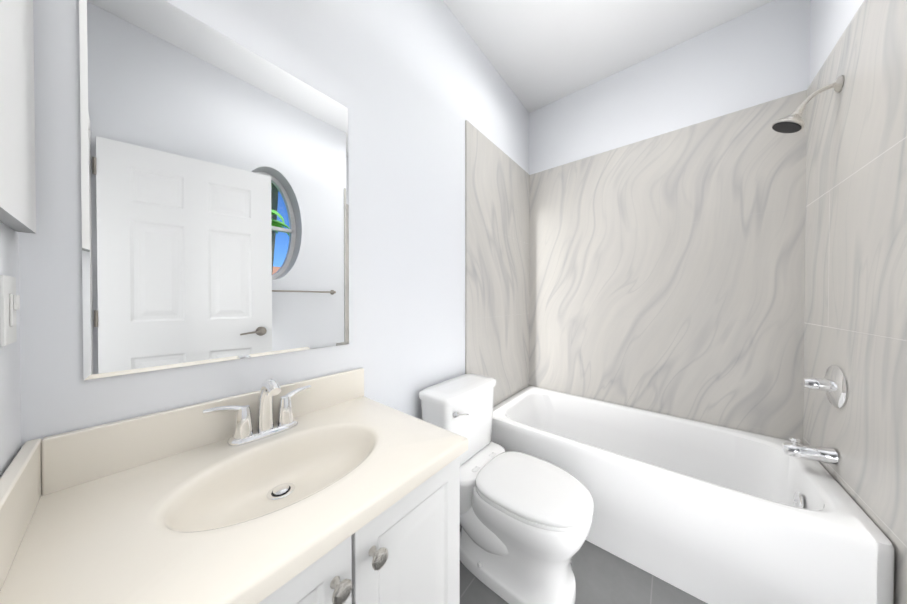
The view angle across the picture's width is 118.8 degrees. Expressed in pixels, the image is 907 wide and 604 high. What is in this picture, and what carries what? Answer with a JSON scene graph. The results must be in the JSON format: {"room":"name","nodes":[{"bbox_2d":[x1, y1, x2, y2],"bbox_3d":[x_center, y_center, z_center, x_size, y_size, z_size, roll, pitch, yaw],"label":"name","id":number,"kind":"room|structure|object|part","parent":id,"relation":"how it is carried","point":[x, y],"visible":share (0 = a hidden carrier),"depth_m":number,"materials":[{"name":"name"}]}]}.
{"room":"bathroom","nodes":[
{"label":"bathroom","id":0,"kind":"room"},
{"bbox_2d":[0,222,20,476],"bbox_3d":[-0.289,-0.210,-0.010,1.520,2.840,0.120,0,1,39],"label":"wall","id":1,"kind":"structure","parent":0,"point":[10,414],"depth_m":0.47,"materials":[{"name":"paint"}]},
{"bbox_2d":[0,275,19,345],"bbox_3d":[-0.749,0.014,0.456,0.070,0.115,0.012,0,1,39],"label":"light switch","id":2,"kind":"object","parent":1,"relation":"attached to","point":[9,302],"visible":0.98,"depth_m":0.44,"materials":[{"name":"plastic"}]},
{"bbox_2d":[0,0,35,233],"bbox_3d":[-0.652,-0.504,0.381,0.400,0.748,0.026,0,1,39],"label":"medicine cabinet","id":3,"kind":"object","parent":1,"relation":"attached to","point":[17,169],"visible":1,"depth_m":0.43,"materials":[{"name":"paint"}]},
{"bbox_2d":[18,0,528,446],"bbox_3d":[-0.163,-0.223,1.498,0.207,2.840,2.775,0,1,39],"label":"wall","id":4,"kind":"structure","parent":0,"point":[412,86],"depth_m":0.79,"materials":[{"name":"paint"}]},
{"bbox_3d":[-0.599,-0.290,0.805,0.005,0.910,0.607,0,1,39],"label":"mirror","id":5,"kind":"part","parent":4,"relation":"part of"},
{"bbox_2d":[465,120,529,406],"bbox_3d":[0.371,0.045,1.994,0.010,2.295,0.935,0,1,39],"label":"wall tile","id":6,"kind":"structure","parent":4,"relation":"attached to","point":[497,248],"depth_m":1.91,"materials":[{"name":"stone"}]},
{"bbox_2d":[460,525,706,603],"bbox_3d":[0.089,1.256,0.465,1.920,0.100,4.075,0,1,39],"label":"floor","id":7,"kind":"structure","parent":0,"point":[602,576],"depth_m":1.14,"materials":[{"name":"tile"}]},
{"bbox_2d":[0,368,467,603],"bbox_3d":[-0.389,0.709,0.634,0.551,0.991,0.731,0,1,39],"label":"bathroom vanity","id":8,"kind":"object","parent":7,"relation":"on","point":[338,488],"visible":1,"depth_m":0.55,"materials":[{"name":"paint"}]},
{"bbox_3d":[-0.310,0.749,0.366,0.020,0.645,0.359,0,1,39],"label":"door","id":9,"kind":"part","parent":8,"relation":"part of","materials":[{"name":"paint"}]},
{"bbox_2d":[202,378,311,447],"bbox_3d":[-0.518,0.296,0.752,0.120,0.166,0.262,0,1,39],"label":"faucet","id":10,"kind":"object","parent":8,"relation":"on","point":[267,433],"depth_m":0.75,"materials":[{"name":"silver metal"}]},
{"bbox_3d":[-0.091,0.747,0.634,0.020,0.645,0.317,0,1,39],"label":"door","id":11,"kind":"part","parent":8,"relation":"part of","materials":[{"name":"paint"}]},
{"bbox_2d":[419,373,593,603],"bbox_3d":[0.237,0.814,1.242,0.736,0.772,0.442,0,1,39],"label":"toilet","id":12,"kind":"object","parent":7,"relation":"on","point":[525,521],"visible":0.98,"depth_m":1.11,"materials":[{"name":"ceramic"}]},
{"bbox_3d":[0.035,0.621,1.405,0.198,0.316,0.424,0,1,39],"label":"tank","id":13,"kind":"part","parent":12,"relation":"part of","materials":[{"name":"ceramic"}]},
{"bbox_3d":[0.036,0.445,1.402,0.218,0.036,0.442,0,1,39],"label":"tank lid","id":14,"kind":"part","parent":12,"relation":"part of","materials":[{"name":"ceramic"}]},
{"bbox_3d":[0.037,0.514,1.232,0.027,0.040,0.088,0,1,39],"label":"lever","id":15,"kind":"part","parent":12,"relation":"part of","materials":[{"name":"silver metal"}]},
{"bbox_3d":[0.290,1.006,1.200,0.590,0.388,0.376,0,1,39],"label":"bowl","id":16,"kind":"part","parent":12,"relation":"part of","materials":[{"name":"ceramic"}]},
{"bbox_3d":[0.331,0.790,1.165,0.494,0.046,0.382,0,1,39],"label":"seat lid","id":17,"kind":"part","parent":12,"relation":"part of","materials":[{"name":"plastic"}]},
{"bbox_2d":[491,386,894,603],"bbox_3d":[0.998,0.964,1.576,1.496,0.465,0.778,0,1,39],"label":"bathtub","id":18,"kind":"object","parent":7,"relation":"on","point":[707,513],"visible":0.79,"depth_m":1.17,"materials":[{"name":"ceramic"}]},
{"bbox_2d":[443,0,773,112],"bbox_3d":[0.089,-1.684,0.440,1.920,0.100,4.075,0,1,39],"label":"ceiling","id":19,"kind":"structure","parent":0,"point":[538,54],"depth_m":1.64,"materials":[{"name":"paint"}]},
{"bbox_2d":[529,0,809,174],"bbox_3d":[1.315,-0.227,1.954,1.520,2.840,0.200,0,1,39],"label":"wall","id":20,"kind":"structure","parent":0,"point":[758,56],"depth_m":1.69,"materials":[{"name":"paint"}]},
{"bbox_2d":[529,90,806,443],"bbox_3d":[1.248,0.046,1.875,1.500,2.295,0.010,0,1,39],"label":"wall tile","id":21,"kind":"structure","parent":20,"relation":"attached to","point":[667,273],"depth_m":1.70,"materials":[{"name":"stone"}]},
{"bbox_2d":[809,0,863,85],"bbox_3d":[1.166,-0.214,0.412,0.200,2.840,2.775,0,1,39],"label":"wall","id":22,"kind":"structure","parent":0,"point":[830,20],"depth_m":1.24,"materials":[{"name":"paint"}]},
{"bbox_2d":[803,0,906,603],"bbox_3d":[1.555,0.053,1.056,0.010,2.295,0.890,0,1,39],"label":"wall tile","id":23,"kind":"structure","parent":22,"relation":"attached to","point":[855,323],"depth_m":0.96,"materials":[{"name":"stone"}]},
{"bbox_2d":[772,75,843,132],"bbox_3d":[1.523,-0.841,1.165,0.184,0.178,0.104,0,1,39],"label":"shower head","id":24,"kind":"object","parent":23,"relation":"attached to","point":[793,122],"visible":1,"depth_m":1.16},
{"bbox_2d":[782,437,839,465],"bbox_3d":[1.540,0.643,1.163,0.145,0.084,0.068,0,1,39],"label":"tub spout","id":25,"kind":"object","parent":23,"relation":"attached to","point":[794,448],"visible":1,"depth_m":1.15,"materials":[{"name":"silver metal"}]},
{"bbox_2d":[800,365,846,407],"bbox_3d":[1.563,0.350,1.148,0.088,0.176,0.185,0,1,39],"label":"tub valve","id":26,"kind":"object","parent":23,"relation":"attached to","point":[832,383],"visible":1,"depth_m":1.11,"materials":[{"name":"silver metal"}]}
]}

